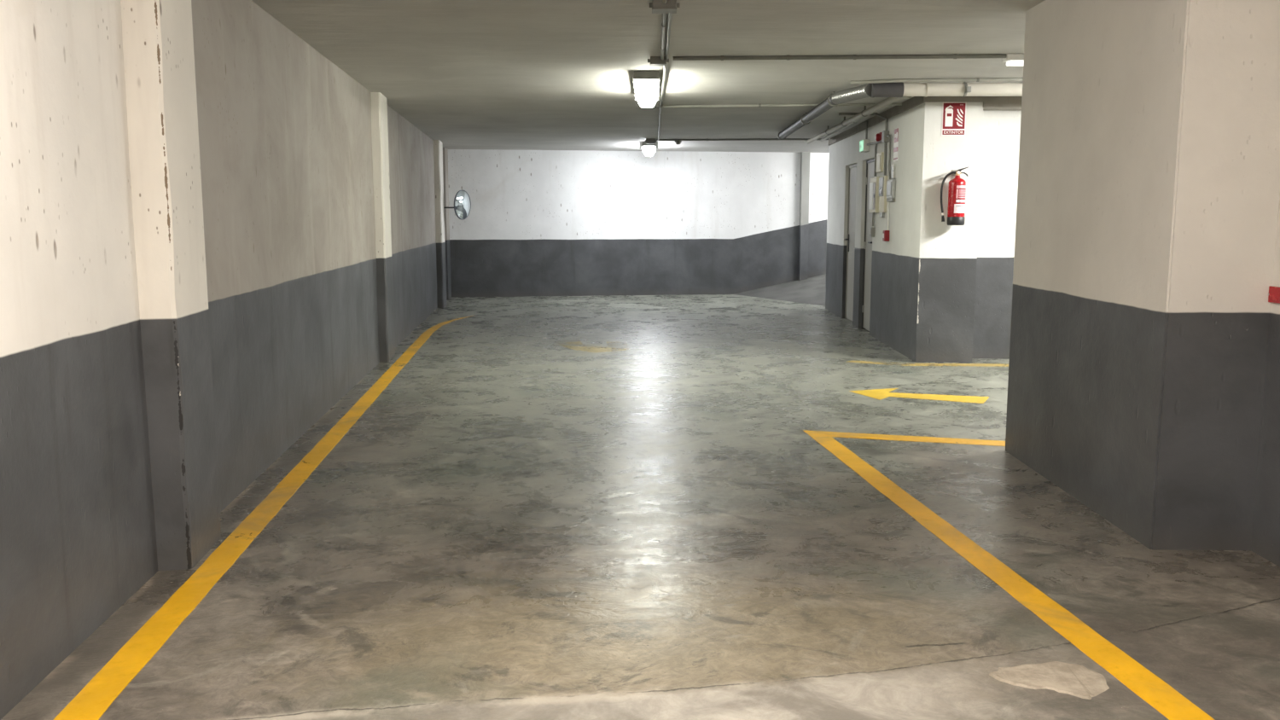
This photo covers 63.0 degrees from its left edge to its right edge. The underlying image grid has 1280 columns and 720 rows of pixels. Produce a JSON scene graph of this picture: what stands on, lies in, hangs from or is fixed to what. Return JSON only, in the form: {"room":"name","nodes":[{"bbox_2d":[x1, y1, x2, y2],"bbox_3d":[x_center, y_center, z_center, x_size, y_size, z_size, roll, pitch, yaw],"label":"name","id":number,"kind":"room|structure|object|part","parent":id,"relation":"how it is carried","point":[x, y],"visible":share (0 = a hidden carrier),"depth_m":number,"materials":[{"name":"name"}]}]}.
{"room":"parking garage","nodes":[
{"label":"parking garage","id":0,"kind":"room"},
{"bbox_2d":[0,0,445,719],"bbox_3d":[-2.130,-0.544,4.831,0.260,2.570,28.100,-1,8,-6],"label":"wall","id":1,"kind":"structure","parent":0,"point":[285,138],"depth_m":3.90,"materials":[{"name":"paint"}]},
{"bbox_2d":[120,0,221,570],"bbox_3d":[-1.906,-0.459,4.210,0.179,2.570,0.432,-1,8,-6],"label":"pillar","id":2,"kind":"structure","parent":1,"relation":"attached to","point":[159,56],"depth_m":4.10,"materials":[{"name":"paint"}]},
{"bbox_2d":[371,92,395,361],"bbox_3d":[-2.543,-1.287,10.266,0.139,2.570,0.502,-1,8,-6],"label":"pillar","id":3,"kind":"structure","parent":1,"relation":"attached to","point":[379,104],"depth_m":10.10,"materials":[{"name":"paint"}]},
{"bbox_2d":[432,139,446,308],"bbox_3d":[-3.166,-2.128,16.423,0.149,2.570,0.612,-1,8,-6],"label":"pillar","id":4,"kind":"structure","parent":1,"relation":"attached to","point":[438,145],"depth_m":16.19,"materials":[{"name":"paint"}]},
{"bbox_2d":[442,147,451,299],"bbox_3d":[-3.360,-2.357,18.102,0.105,2.570,0.500,-1,8,-6],"label":"trim","id":5,"kind":"structure","parent":1,"relation":"attached to","point":[445,150],"depth_m":17.96,"materials":[{"name":"paint"}]},
{"bbox_2d":[443,189,471,220],"bbox_3d":[-2.940,-2.486,16.721,0.549,0.477,0.333,-3,8,-23],"label":"convex mirror","id":6,"kind":"object","parent":1,"relation":"attached to","point":[462,206],"visible":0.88,"depth_m":16.70,"materials":[{"name":"silver glass"}]},
{"bbox_3d":[-2.825,-2.490,16.748,0.053,0.456,0.456,3,8,23],"label":"glass","id":7,"kind":"part","parent":6,"relation":"part of","materials":[{"name":"white mirror"}]},
{"bbox_2d":[448,149,828,297],"bbox_3d":[2.506,-2.549,19.502,12.460,2.570,1.368,-1,8,-6],"label":"wall","id":8,"kind":"structure","parent":0,"point":[538,223],"depth_m":18.73,"materials":[{"name":"paint"}]},
{"bbox_2d":[797,151,810,280],"bbox_3d":[3.007,-2.503,19.164,0.150,2.570,0.127,-1,8,-6],"label":"pillar","id":9,"kind":"structure","parent":8,"relation":"attached to","point":[805,156],"depth_m":19.09,"materials":[{"name":"grey paint"}]},
{"bbox_2d":[0,294,1279,719],"bbox_3d":[3.934,0.702,5.924,12.610,0.205,29.300,-1,8,-6],"label":"floor","id":10,"kind":"structure","parent":0,"point":[521,524],"depth_m":4.26,"materials":[{"name":"concrete"}]},
{"bbox_2d":[53,315,471,719],"bbox_3d":[-1.440,0.953,3.356,0.502,0.002,23.650,-1,8,-6],"label":"lane line","id":11,"kind":"object","parent":10,"relation":"on","point":[93,701],"visible":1,"depth_m":4.04,"materials":[{"name":"yellow paint"}]},
{"bbox_2d":[559,341,628,352],"bbox_3d":[-0.527,-0.155,11.464,0.800,0.002,1.150,-1,8,-6],"label":"worn arrow","id":12,"kind":"object","parent":10,"relation":"on","point":[595,350],"visible":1,"depth_m":11.23,"materials":[{"name":"yellow paint"}]},
{"bbox_2d":[849,388,989,403],"bbox_3d":[2.213,0.276,8.314,1.079,0.002,0.608,2,8,12],"label":"direction arrow","id":13,"kind":"object","parent":10,"relation":"on","point":[880,394],"visible":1,"depth_m":8.23,"materials":[{"name":"yellow paint"}]},
{"bbox_2d":[847,360,1008,366],"bbox_3d":[3.733,0.059,9.902,3.493,0.002,0.292,1,8,8],"label":"edge line","id":14,"kind":"object","parent":10,"relation":"on","point":[863,362],"visible":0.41,"depth_m":10.00,"materials":[{"name":"yellow paint"}]},
{"bbox_2d":[802,430,1215,719],"bbox_3d":[2.483,1.478,-0.485,1.295,0.002,15.147,-1,8,-6],"label":"parking line","id":15,"kind":"object","parent":10,"relation":"on","point":[1145,684],"visible":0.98,"depth_m":3.94,"materials":[{"name":"yellow paint"}]},
{"bbox_2d":[251,0,1045,152],"bbox_3d":[3.934,-2.065,5.546,12.610,0.250,29.300,-1,8,-6],"label":"ceiling","id":16,"kind":"structure","parent":0,"point":[467,74],"depth_m":7.93,"materials":[{"name":"paint"}]},
{"bbox_2d":[632,70,660,107],"bbox_3d":[0.059,-2.363,9.163,0.224,0.139,1.524,0,8,1],"label":"tube light","id":17,"kind":"object","parent":16,"relation":"attached to","point":[646,84],"visible":1,"depth_m":8.53,"materials":[{"name":"white plastic"}]},
{"bbox_2d":[634,79,657,107],"bbox_3d":[0.059,-2.330,9.168,0.184,0.073,1.476,0,8,1],"label":"diffuser","id":18,"kind":"object","parent":17,"relation":"attached to","point":[646,90],"depth_m":8.83,"materials":[{"name":"white plastic"}]},
{"bbox_2d":[641,141,656,156],"bbox_3d":[0.145,-3.439,17.039,0.224,0.139,1.524,0,8,1],"label":"tube light","id":19,"kind":"object","parent":16,"relation":"attached to","point":[648,149],"visible":0.98,"depth_m":16.33,"materials":[{"name":"white plastic"}]},
{"bbox_2d":[642,145,654,156],"bbox_3d":[0.145,-3.406,17.044,0.184,0.073,1.476,0,8,1],"label":"diffuser","id":20,"kind":"object","parent":19,"relation":"attached to","point":[648,150],"depth_m":16.49,"materials":[{"name":"white plastic"}]},
{"bbox_2d":[645,138,656,144],"bbox_3d":[0.161,-3.287,15.697,0.176,0.076,0.106,0,8,1],"label":"junction box","id":21,"kind":"object","parent":16,"relation":"attached to","point":[648,141],"visible":1,"depth_m":15.65,"materials":[{"name":"grey plastic"}]},
{"bbox_2d":[650,104,663,108],"bbox_3d":[0.167,-2.654,10.915,0.146,0.036,0.076,0,8,1],"label":"junction box","id":22,"kind":"object","parent":16,"relation":"attached to","point":[656,106],"visible":0.55,"depth_m":10.88,"materials":[{"name":"grey plastic"}]},
{"bbox_2d":[647,56,669,65],"bbox_3d":[0.135,-2.206,7.706,0.156,0.056,0.106,0,8,1],"label":"junction box","id":23,"kind":"object","parent":16,"relation":"attached to","point":[654,61],"visible":0.96,"depth_m":7.66,"materials":[{"name":"grey plastic"}]},
{"bbox_3d":[0.135,-2.181,7.710,0.126,0.006,0.106,0,8,1],"label":"lid","id":24,"kind":"part","parent":23,"relation":"part of","materials":[{"name":"grey plastic"}]},
{"bbox_2d":[657,108,661,139],"bbox_3d":[0.244,-2.967,13.187,0.029,0.031,4.782,0,8,1],"label":"conduit","id":25,"kind":"object","parent":16,"relation":"attached to","point":[660,109],"visible":0.98,"depth_m":12.83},
{"bbox_2d":[660,13,666,60],"bbox_3d":[0.150,-2.080,6.695,0.032,0.032,1.943,0,8,1],"label":"conduit","id":26,"kind":"object","parent":16,"relation":"attached to","point":[664,15],"visible":0.91,"depth_m":6.63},
{"bbox_2d":[658,64,668,106],"bbox_3d":[0.203,-2.435,9.299,0.049,0.039,3.069,0,8,1],"label":"conduit","id":27,"kind":"object","parent":16,"relation":"attached to","point":[665,71],"visible":0.82,"depth_m":9.07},
{"bbox_2d":[649,0,680,13],"bbox_3d":[0.133,-1.931,5.694,0.166,0.056,0.136,0,8,1],"label":"junction box","id":28,"kind":"object","parent":16,"relation":"attached to","point":[658,7],"visible":0.99,"depth_m":5.63,"materials":[{"name":"grey plastic"}]},
{"bbox_3d":[0.133,-1.906,5.698,0.136,0.006,0.136,0,8,1],"label":"lid","id":29,"kind":"part","parent":28,"relation":"part of","materials":[{"name":"grey plastic"}]},
{"bbox_2d":[665,13,671,59],"bbox_3d":[0.182,-2.080,6.698,0.022,0.022,1.943,0,8,1],"label":"conduit","id":30,"kind":"object","parent":16,"relation":"attached to","point":[669,20],"visible":0.66,"depth_m":6.63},
{"bbox_2d":[655,138,828,140],"bbox_3d":[1.526,-3.302,15.642,2.584,0.034,0.067,0,8,3],"label":"conduit","id":31,"kind":"object","parent":16,"relation":"attached to","point":[706,139],"visible":0.94,"depth_m":15.63,"materials":[{"name":"grey metal"}]},
{"bbox_2d":[674,140,681,145],"bbox_3d":[0.574,-3.268,15.711,0.110,0.062,0.110,-1,8,-6],"label":"smoke detector","id":32,"kind":"object","parent":31,"relation":"attached to","point":[677,142],"visible":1,"depth_m":15.68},
{"bbox_2d":[663,103,901,107],"bbox_3d":[1.507,-2.647,10.848,2.613,0.032,0.038,1,8,5],"label":"conduit","id":33,"kind":"object","parent":16,"relation":"attached to","point":[811,104],"visible":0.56,"depth_m":10.85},
{"bbox_2d":[777,91,837,139],"bbox_3d":[1.881,-2.755,12.024,0.123,0.137,4.770,0,8,2],"label":"drain pipe","id":34,"kind":"object","parent":16,"relation":"attached to","point":[827,104],"visible":0.81,"depth_m":11.36,"materials":[{"name":"grey plastic"}]},
{"bbox_2d":[673,53,1006,60],"bbox_3d":[1.442,-2.203,7.601,2.403,0.037,0.037,0,8,3],"label":"conduit","id":35,"kind":"object","parent":16,"relation":"attached to","point":[955,55],"visible":1,"depth_m":7.59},
{"bbox_2d":[820,102,893,141],"bbox_3d":[2.554,-2.835,12.354,0.103,0.067,6.258,0,8,2],"label":"pipe","id":36,"kind":"object","parent":16,"relation":"attached to","point":[830,135],"visible":0.34,"depth_m":13.53,"materials":[{"name":"grey metal"}]},
{"bbox_2d":[806,96,911,143],"bbox_3d":[2.402,-2.789,12.251,0.094,0.130,6.225,0,8,1],"label":"pipe","id":37,"kind":"object","parent":16,"relation":"attached to","point":[864,113],"visible":0.91,"depth_m":11.22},
{"bbox_2d":[838,112,888,130],"bbox_3d":[2.546,-2.662,11.722,0.588,0.232,0.256,5,9,35],"label":"conduit","id":38,"kind":"object","parent":16,"relation":"attached to","point":[840,113],"visible":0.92,"depth_m":11.76,"materials":[{"name":"grey plastic"}]},
{"bbox_2d":[850,77,1023,84],"bbox_3d":[3.138,-2.377,8.860,2.658,0.034,0.144,1,8,6],"label":"conduit","id":39,"kind":"object","parent":16,"relation":"attached to","point":[977,79],"visible":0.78,"depth_m":8.87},
{"bbox_2d":[870,81,1022,97],"bbox_3d":[3.852,-2.345,9.035,3.691,0.139,0.140,0,8,1],"label":"drain pipe","id":40,"kind":"object","parent":16,"relation":"attached to","point":[879,90],"visible":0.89,"depth_m":9.01,"materials":[{"name":"beige plastic"}]},
{"bbox_2d":[831,83,871,104],"bbox_3d":[1.909,-2.384,9.364,0.114,0.119,0.634,-2,8,-17],"label":"duct","id":41,"kind":"object","parent":40,"relation":"attached to","point":[862,91],"visible":0.99,"depth_m":9.30,"materials":[{"name":"silver metal"}]},
{"bbox_2d":[1001,53,1023,65],"bbox_3d":[2.838,-2.180,7.590,0.380,0.075,0.110,0,8,1],"label":"emergency light","id":42,"kind":"object","parent":16,"relation":"attached to","point":[1011,59],"visible":0.4,"depth_m":7.54,"materials":[{"name":"white plastic"}]},
{"bbox_2d":[1006,60,1023,65],"bbox_3d":[2.843,-2.158,7.593,0.340,0.030,0.090,0,8,1],"label":"diffuser","id":43,"kind":"object","parent":42,"relation":"attached to","point":[1008,62],"depth_m":7.55,"materials":[{"name":"white plastic"}]},
{"bbox_2d":[733,273,826,306],"bbox_3d":[4.953,-1.623,18.366,5.202,1.143,4.185,-4,9,-26],"label":"ramp","id":44,"kind":"structure","parent":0,"point":[811,290],"depth_m":18.42,"materials":[{"name":"concrete"}]},
{"bbox_2d":[825,102,1021,362],"bbox_3d":[4.575,-1.653,12.946,3.600,2.570,6.050,0,8,2],"label":"wall","id":45,"kind":"structure","parent":0,"point":[940,292],"depth_m":10.25,"materials":[{"name":"paint"}]},
{"bbox_2d":[843,163,856,320],"bbox_3d":[2.842,-1.562,14.015,0.096,2.100,0.880,0,8,2],"label":"door","id":46,"kind":"structure","parent":45,"relation":"in","point":[852,169],"depth_m":14.18,"materials":[{"name":"beige paint"}]},
{"bbox_3d":[2.836,-1.601,14.303,0.066,0.240,0.142,0,8,2],"label":"handle","id":47,"kind":"part","parent":46,"relation":"part of","materials":[{"name":"metal"}]},
{"bbox_2d":[859,139,869,152],"bbox_3d":[2.732,-2.608,12.719,0.080,0.145,0.250,0,8,2],"label":"exit sign","id":48,"kind":"object","parent":45,"relation":"attached to","point":[864,148],"visible":1,"depth_m":12.60,"materials":[{"name":"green plastic"}]},
{"bbox_3d":[2.696,-2.608,12.720,0.006,0.120,0.224,0,8,2],"label":"lit panel","id":49,"kind":"part","parent":48,"relation":"part of","materials":[{"name":"white"}]},
{"bbox_2d":[865,121,867,139],"bbox_3d":[2.733,-2.773,12.591,0.024,0.215,0.024,-1,8,-6],"label":"conduit","id":50,"kind":"object","parent":45,"relation":"attached to","point":[866,131],"visible":1,"depth_m":12.58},
{"bbox_2d":[861,158,874,331],"bbox_3d":[2.806,-1.395,12.792,0.096,2.100,0.770,0,8,2],"label":"door","id":51,"kind":"structure","parent":45,"relation":"in","point":[870,163],"depth_m":12.99,"materials":[{"name":"beige paint"}]},
{"bbox_2d":[869,226,875,236],"bbox_3d":[2.728,-1.505,12.269,0.052,0.110,0.080,0,8,2],"label":"wall switch","id":52,"kind":"object","parent":45,"relation":"attached to","point":[872,229],"visible":1,"depth_m":12.23,"materials":[{"name":"grey plastic"}]},
{"bbox_2d":[872,212,874,226],"bbox_3d":[2.731,-1.646,12.229,0.024,0.160,0.024,-1,8,-6],"label":"conduit","id":53,"kind":"object","parent":45,"relation":"attached to","point":[873,213],"visible":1,"depth_m":12.22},
{"bbox_2d":[866,139,881,145],"bbox_3d":[2.728,-2.525,12.088,0.024,0.054,1.023,0,8,2],"label":"conduit","id":54,"kind":"object","parent":45,"relation":"attached to","point":[879,142],"visible":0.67,"depth_m":12.12,"materials":[{"name":"grey plastic"}]},
{"bbox_2d":[868,176,879,212],"bbox_3d":[2.724,-1.920,12.147,0.056,0.405,0.390,0,8,2],"label":"control panel","id":55,"kind":"object","parent":45,"relation":"attached to","point":[874,185],"visible":0.95,"depth_m":12.03,"materials":[{"name":"beige plastic"}]},
{"bbox_2d":[873,143,877,176],"bbox_3d":[2.730,-2.323,12.098,0.026,0.389,0.062,0,8,2],"label":"conduit","id":56,"kind":"object","parent":45,"relation":"attached to","point":[875,145],"visible":0.92,"depth_m":12.10,"materials":[{"name":"grey plastic"}]},
{"bbox_2d":[875,132,881,143],"bbox_3d":[2.709,-2.525,11.848,0.072,0.115,0.110,0,8,2],"label":"fire alarm","id":57,"kind":"object","parent":45,"relation":"attached to","point":[878,136],"visible":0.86,"depth_m":11.81,"materials":[{"name":"red plastic"}]},
{"bbox_2d":[876,151,884,172],"bbox_3d":[2.728,-2.248,11.890,0.036,0.215,0.280,0,8,2],"label":"electrical box","id":58,"kind":"object","parent":45,"relation":"attached to","point":[880,157],"visible":1,"depth_m":11.79,"materials":[{"name":"beige plastic"}]},
{"bbox_2d":[878,175,887,217],"bbox_3d":[2.715,-1.827,11.690,0.047,0.455,0.280,0,8,2],"label":"box","id":59,"kind":"object","parent":45,"relation":"attached to","point":[882,180],"visible":1,"depth_m":11.63,"materials":[{"name":"beige plastic"}]},
{"bbox_2d":[881,130,889,143],"bbox_3d":[2.706,-2.461,11.513,0.058,0.128,0.128,0,8,2],"label":"junction box","id":60,"kind":"object","parent":45,"relation":"attached to","point":[884,139],"visible":0.97,"depth_m":11.46,"materials":[{"name":"grey plastic"}]},
{"bbox_3d":[2.681,-2.461,11.514,0.008,0.128,0.128,0,8,2],"label":"lid","id":61,"kind":"part","parent":60,"relation":"part of","materials":[{"name":"grey plastic"}]},
{"bbox_2d":[884,142,886,175],"bbox_3d":[2.714,-2.222,11.556,0.028,0.357,0.048,0,8,2],"label":"conduit","id":62,"kind":"object","parent":45,"relation":"attached to","point":[885,143],"visible":1,"depth_m":11.54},
{"bbox_2d":[882,230,889,241],"bbox_3d":[2.700,-1.366,11.471,0.060,0.120,0.110,0,8,2],"label":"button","id":63,"kind":"object","parent":45,"relation":"attached to","point":[886,233],"visible":1,"depth_m":11.42,"materials":[{"name":"red plastic"}]},
{"bbox_2d":[887,201,889,230],"bbox_3d":[2.711,-1.585,11.400,0.014,0.345,0.014,-1,8,-6],"label":"conduit","id":64,"kind":"object","parent":45,"relation":"attached to","point":[888,201],"visible":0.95,"depth_m":11.40,"materials":[{"name":"white plastic"}]},
{"bbox_2d":[885,134,891,179],"bbox_3d":[2.705,-2.206,11.355,0.024,0.487,0.241,0,8,2],"label":"conduit","id":65,"kind":"object","parent":45,"relation":"attached to","point":[887,136],"visible":1,"depth_m":11.29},
{"bbox_2d":[886,179,896,201],"bbox_3d":[2.704,-1.829,11.261,0.044,0.235,0.310,0,8,2],"label":"electrical box","id":66,"kind":"object","parent":45,"relation":"attached to","point":[891,184],"visible":1,"depth_m":11.16,"materials":[{"name":"grey plastic"}]},
{"bbox_3d":[2.686,-1.847,11.264,0.008,0.150,0.230,0,8,2],"label":"panel","id":67,"kind":"part","parent":66,"relation":"part of","materials":[{"name":"white plastic"}]},
{"bbox_3d":[2.708,-1.727,11.275,0.034,0.030,0.300,0,8,2],"label":"trim","id":68,"kind":"part","parent":66,"relation":"part of","materials":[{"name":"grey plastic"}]},
{"bbox_2d":[890,164,896,178],"bbox_3d":[2.711,-2.017,11.180,0.026,0.140,0.108,0,8,2],"label":"duct","id":69,"kind":"object","parent":45,"relation":"attached to","point":[892,165],"visible":1,"depth_m":11.14,"materials":[{"name":"white plastic"}]},
{"bbox_2d":[893,127,899,162],"bbox_3d":[2.719,-2.285,11.088,0.007,0.345,0.210,0,8,2],"label":"sign","id":70,"kind":"object","parent":45,"relation":"attached to","point":[897,130],"visible":1,"depth_m":11.07,"materials":[{"name":"white plastic"}]},
{"bbox_2d":[828,96,985,145],"bbox_3d":[3.045,-2.880,12.789,0.580,0.095,6.020,0,8,2],"label":"pipe","id":71,"kind":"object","parent":45,"relation":"attached to","point":[913,101],"depth_m":10.76,"materials":[{"name":"grey metal"}]},
{"bbox_2d":[941,102,966,135],"bbox_3d":[2.961,-2.276,9.851,0.224,0.312,0.008,0,8,2],"label":"sign","id":72,"kind":"object","parent":45,"relation":"attached to","point":[953,113],"visible":1,"depth_m":9.85,"materials":[{"name":"red plastic"}]},
{"bbox_2d":[940,167,968,225],"bbox_3d":[2.967,-1.544,9.843,0.209,0.545,0.189,-6,10,-37],"label":"fire extinguisher","id":73,"kind":"object","parent":45,"relation":"attached to","point":[957,185],"visible":1,"depth_m":9.79,"materials":[{"name":"red metal"}]},
{"bbox_2d":[983,96,1022,110],"bbox_3d":[4.759,-2.461,9.902,3.060,0.145,0.290,0,8,2],"label":"trim","id":74,"kind":"structure","parent":45,"relation":"attached to","point":[992,102],"depth_m":9.80,"materials":[{"name":"beige concrete"}]},
{"bbox_2d":[1005,0,1279,567],"bbox_3d":[2.704,0.299,-1.338,1.320,2.570,15.118,0,8,1],"label":"wall pillar","id":75,"kind":"structure","parent":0,"point":[1143,382],"depth_m":4.43,"materials":[{"name":"paint"}]},
{"bbox_2d":[1268,285,1279,303],"bbox_3d":[2.577,-0.245,4.096,0.016,0.066,0.435,0,8,1],"label":"plate","id":76,"kind":"object","parent":75,"relation":"attached to","point":[1274,292],"visible":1,"depth_m":4.24,"materials":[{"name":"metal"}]}
]}

